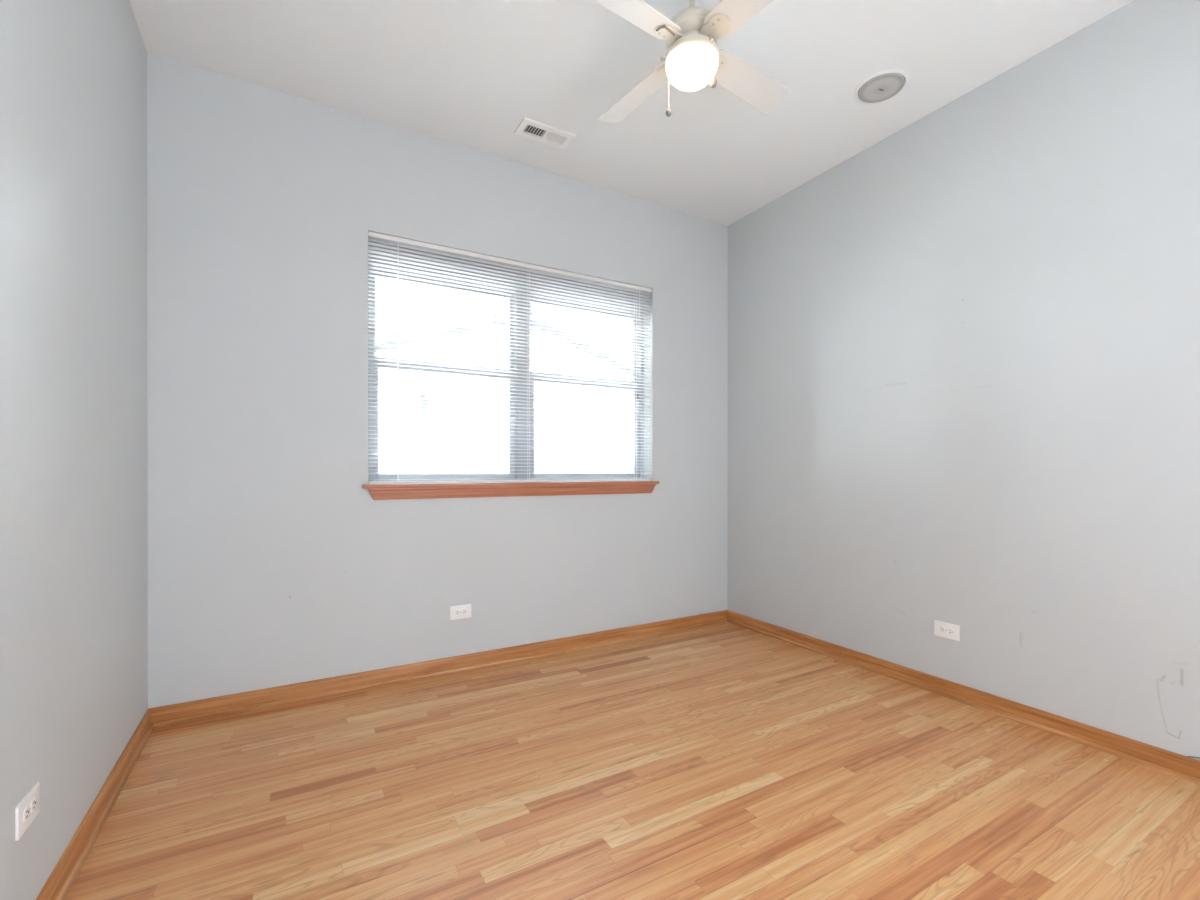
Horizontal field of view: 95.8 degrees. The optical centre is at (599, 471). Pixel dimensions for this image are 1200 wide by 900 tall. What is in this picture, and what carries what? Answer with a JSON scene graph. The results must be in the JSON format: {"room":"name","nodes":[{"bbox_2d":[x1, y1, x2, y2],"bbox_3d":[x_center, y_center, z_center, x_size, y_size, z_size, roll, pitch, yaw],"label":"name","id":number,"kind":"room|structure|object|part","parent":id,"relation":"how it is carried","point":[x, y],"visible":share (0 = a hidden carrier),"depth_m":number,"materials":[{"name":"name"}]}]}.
{"room":"empty bedroom","nodes":[
{"label":"empty bedroom","id":0,"kind":"room"},
{"bbox_2d":[0,0,147,899],"bbox_3d":[-1.043,-0.303,0.466,0.240,3.170,4.928,0,0,-30],"label":"wall","id":1,"kind":"structure","parent":0,"point":[74,410],"depth_m":1.56,"materials":[{"name":"grey paint"}]},
{"bbox_2d":[15,781,39,840],"bbox_3d":[-1.389,0.822,1.319,0.008,0.079,0.125,0,0,-30],"label":"wall outlet","id":2,"kind":"object","parent":1,"relation":"attached to","point":[28,808],"visible":1,"depth_m":1.31,"materials":[{"name":"white plastic"}]},
{"bbox_2d":[23,806,29,821],"bbox_3d":[-1.377,0.822,1.302,0.002,0.029,0.033,0,0,-30],"label":"receptacle","id":3,"kind":"object","parent":2,"relation":"attached to","point":[26,809],"depth_m":1.30,"materials":[{"name":"white plastic"}]},
{"bbox_2d":[30,797,36,812],"bbox_3d":[-1.397,0.822,1.338,0.002,0.029,0.033,0,0,-30],"label":"receptacle","id":4,"kind":"object","parent":2,"relation":"attached to","point":[33,800],"depth_m":1.34,"materials":[{"name":"white plastic"}]},
{"bbox_2d":[36,709,153,899],"bbox_3d":[-0.928,1.121,0.536,0.026,0.082,4.448,0,0,-30],"label":"baseboard","id":5,"kind":"structure","parent":1,"relation":"attached to","point":[57,886],"depth_m":1.73,"materials":[{"name":"brown wood"}]},
{"bbox_2d":[147,52,727,707],"bbox_3d":[-0.590,-0.311,3.429,3.497,3.170,0.240,0,0,-30],"label":"wall","id":6,"kind":"structure","parent":0,"point":[271,561],"depth_m":2.84,"materials":[{"name":"grey paint"}]},
{"bbox_2d":[148,610,726,726],"bbox_3d":[-0.524,1.113,3.317,3.497,0.082,0.026,0,0,-30],"label":"baseboard","id":7,"kind":"structure","parent":6,"relation":"attached to","point":[238,702],"depth_m":2.99,"materials":[{"name":"brown wood"}]},
{"bbox_2d":[450,604,470,619],"bbox_3d":[-0.811,0.819,3.162,0.125,0.079,0.008,0,0,-30],"label":"wall outlet","id":8,"kind":"object","parent":6,"relation":"attached to","point":[460,611],"visible":1,"depth_m":3.16,"materials":[{"name":"white plastic"}]},
{"bbox_2d":[363,240,658,499],"bbox_3d":[-0.477,-0.571,3.461,1.931,1.449,0.245,0,0,-30],"label":"window","id":9,"kind":"structure","parent":6,"relation":"in","point":[446,490],"depth_m":3.45,"materials":[{"name":"grey plastic"}]},
{"bbox_3d":[-0.935,-0.876,3.293,0.856,0.576,0.032,0,0,-30],"label":"sash","id":10,"kind":"part","parent":9,"relation":"part of","materials":[{"name":"clear glass"}]},
{"bbox_3d":[-0.918,-0.299,3.264,0.856,0.693,0.032,0,0,-30],"label":"sash","id":11,"kind":"part","parent":9,"relation":"part of","materials":[{"name":"clear glass"}]},
{"bbox_2d":[368,231,651,483],"bbox_3d":[-0.444,-0.613,3.390,1.858,1.360,0.040,0,0,-30],"label":"blind","id":12,"kind":"object","parent":9,"relation":"attached to","point":[636,289],"visible":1,"depth_m":3.30,"materials":[{"name":"white plastic"}]},
{"bbox_3d":[-1.120,-0.608,3.008,0.002,1.332,0.029,0,0,-30],"label":"ladder cord","id":13,"kind":"part","parent":12,"relation":"part of","materials":[{"name":"white fabric"}]},
{"bbox_3d":[-1.111,-1.174,2.990,0.002,0.200,0.003,0,0,-30],"label":"lift cord","id":14,"kind":"part","parent":12,"relation":"part of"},
{"bbox_3d":[-0.447,0.060,3.397,1.856,0.013,0.026,0,0,-30],"label":"rail","id":15,"kind":"part","parent":12,"relation":"part of","materials":[{"name":"white plastic"}]},
{"bbox_3d":[-0.447,-0.609,3.395,0.002,1.332,0.029,0,0,-30],"label":"ladder cord","id":16,"kind":"part","parent":12,"relation":"part of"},
{"bbox_3d":[0.248,-0.610,3.794,0.002,1.332,0.029,0,0,-30],"label":"ladder cord","id":17,"kind":"part","parent":12,"relation":"part of","materials":[{"name":"white fabric"}]},
{"bbox_3d":[-0.450,0.080,3.415,1.931,0.022,0.135,0,0,-30],"label":"sill","id":18,"kind":"part","parent":9,"relation":"part of","materials":[{"name":"brown wood"}]},
{"bbox_3d":[-0.113,-0.877,3.765,0.856,0.576,0.032,0,0,-30],"label":"sash","id":19,"kind":"part","parent":9,"relation":"part of","materials":[{"name":"clear glass"}]},
{"bbox_3d":[-0.095,-0.300,3.736,0.856,0.693,0.032,0,0,-30],"label":"sash","id":20,"kind":"part","parent":9,"relation":"part of","materials":[{"name":"glass"}]},
{"bbox_2d":[130,0,1132,225],"bbox_3d":[0.578,-1.950,1.391,3.977,0.120,4.928,0,0,-30],"label":"ceiling","id":21,"kind":"structure","parent":0,"point":[465,73],"depth_m":2.54,"materials":[{"name":"white paint"}]},
{"bbox_2d":[514,117,574,149],"bbox_3d":[-0.308,-1.889,3.038,0.306,0.012,0.147,0,0,-30],"label":"ceiling vent","id":22,"kind":"object","parent":21,"relation":"in","point":[528,128],"visible":1,"depth_m":3.03,"materials":[{"name":"white plastic"}]},
{"bbox_2d":[593,0,788,122],"bbox_3d":[0.352,-1.649,2.075,0.833,0.486,0.833,0,0,9],"label":"ceiling fan","id":23,"kind":"object","parent":21,"relation":"hanging from","point":[693,59],"visible":1,"depth_m":2.02,"materials":[{"name":"white plastic"}]},
{"bbox_3d":[0.165,-1.621,2.334,0.129,0.040,0.451,0,0,-36],"label":"blade","id":24,"kind":"part","parent":23,"relation":"part of","materials":[{"name":"white wood"}]},
{"bbox_3d":[0.093,-1.620,1.889,0.451,0.040,0.129,0,0,-36],"label":"blade","id":25,"kind":"part","parent":23,"relation":"part of","materials":[{"name":"white wood"}]},
{"bbox_3d":[0.272,-1.503,2.149,0.003,0.168,0.003,0,0,-30],"label":"pull chain","id":26,"kind":"part","parent":23,"relation":"part of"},
{"bbox_3d":[0.352,-1.526,2.076,0.200,0.090,0.200,0,0,-30],"label":"lamp shade","id":27,"kind":"part","parent":23,"relation":"part of","materials":[{"name":"white glass"}]},
{"bbox_3d":[0.539,-1.619,1.816,0.129,0.040,0.451,0,0,-36],"label":"blade","id":28,"kind":"part","parent":23,"relation":"part of","materials":[{"name":"white wood"}]},
{"bbox_3d":[0.611,-1.620,2.262,0.451,0.040,0.129,0,0,-36],"label":"blade","id":29,"kind":"part","parent":23,"relation":"part of","materials":[{"name":"white wood"}]},
{"bbox_2d":[854,69,909,103],"bbox_3d":[1.385,-1.885,2.671,0.245,0.015,0.245,0,0,-30],"label":"ceiling speaker","id":30,"kind":"object","parent":21,"relation":"attached to","point":[884,85],"visible":1,"depth_m":2.65,"materials":[{"name":"white paint"}]},
{"bbox_2d":[65,622,1199,899],"bbox_3d":[0.584,1.220,1.387,3.537,0.120,4.518,0,0,-30],"label":"floor","id":31,"kind":"structure","parent":0,"point":[724,760],"depth_m":1.92,"materials":[{"name":"brown wood"}]},
{"bbox_2d":[727,0,1199,759],"bbox_3d":[2.198,-0.307,2.327,0.240,3.170,4.928,0,0,-30],"label":"wall","id":32,"kind":"structure","parent":0,"point":[964,350],"depth_m":2.57,"materials":[{"name":"grey paint"}]},
{"bbox_2d":[934,620,959,640],"bbox_3d":[1.786,0.820,2.796,0.008,0.079,0.125,0,0,-30],"label":"wall outlet","id":33,"kind":"object","parent":32,"relation":"attached to","point":[942,629],"visible":1,"depth_m":2.79,"materials":[{"name":"white plastic"}]},
{"bbox_2d":[939,626,944,632],"bbox_3d":[1.774,0.820,2.813,0.002,0.029,0.033,0,0,-30],"label":"receptacle","id":34,"kind":"object","parent":33,"relation":"attached to","point":[941,628],"depth_m":2.81,"materials":[{"name":"white plastic"}]},
{"bbox_2d":[947,628,953,634],"bbox_3d":[1.794,0.820,2.777,0.002,0.029,0.033,0,0,-30],"label":"receptacle","id":35,"kind":"object","parent":33,"relation":"attached to","point":[950,631],"depth_m":2.78,"materials":[{"name":"white plastic"}]},
{"bbox_2d":[727,610,1199,784],"bbox_3d":[2.081,1.118,2.264,0.026,0.082,4.448,0,0,-30],"label":"baseboard","id":36,"kind":"structure","parent":32,"relation":"attached to","point":[1180,766],"depth_m":2.56,"materials":[{"name":"brown wood"}]},
{"label":"outside","id":37,"kind":"structure","parent":0,"visible":0},
{"bbox_3d":[-5.086,1.550,12.876,32.000,0.150,20.610,0,0,-30],"label":"ground","id":38,"kind":"structure","parent":37,"visible":0},
{"bbox_2d":[375,313,631,472],"bbox_3d":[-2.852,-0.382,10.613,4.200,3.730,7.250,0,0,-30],"label":"house","id":39,"kind":"structure","parent":38,"relation":"on","point":[618,466],"depth_m":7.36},
{"bbox_2d":[420,385,428,456],"bbox_3d":[-2.245,-0.644,6.931,0.099,0.915,0.040,0,0,-30],"label":"shutter","id":40,"kind":"object","parent":39,"relation":"hanging from","point":[422,450],"depth_m":6.91,"materials":[{"name":"white"}]},
{"bbox_3d":[-2.075,-0.647,7.045,0.190,0.840,0.009,0,0,-30],"label":"pane","id":41,"kind":"part","parent":39,"relation":"part of","materials":[{"name":"white glass"}]},
{"bbox_3d":[-0.437,-0.384,7.964,0.085,2.950,0.050,0,0,-30],"label":"trim post","id":42,"kind":"part","parent":39,"relation":"part of","materials":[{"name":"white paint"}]}
]}

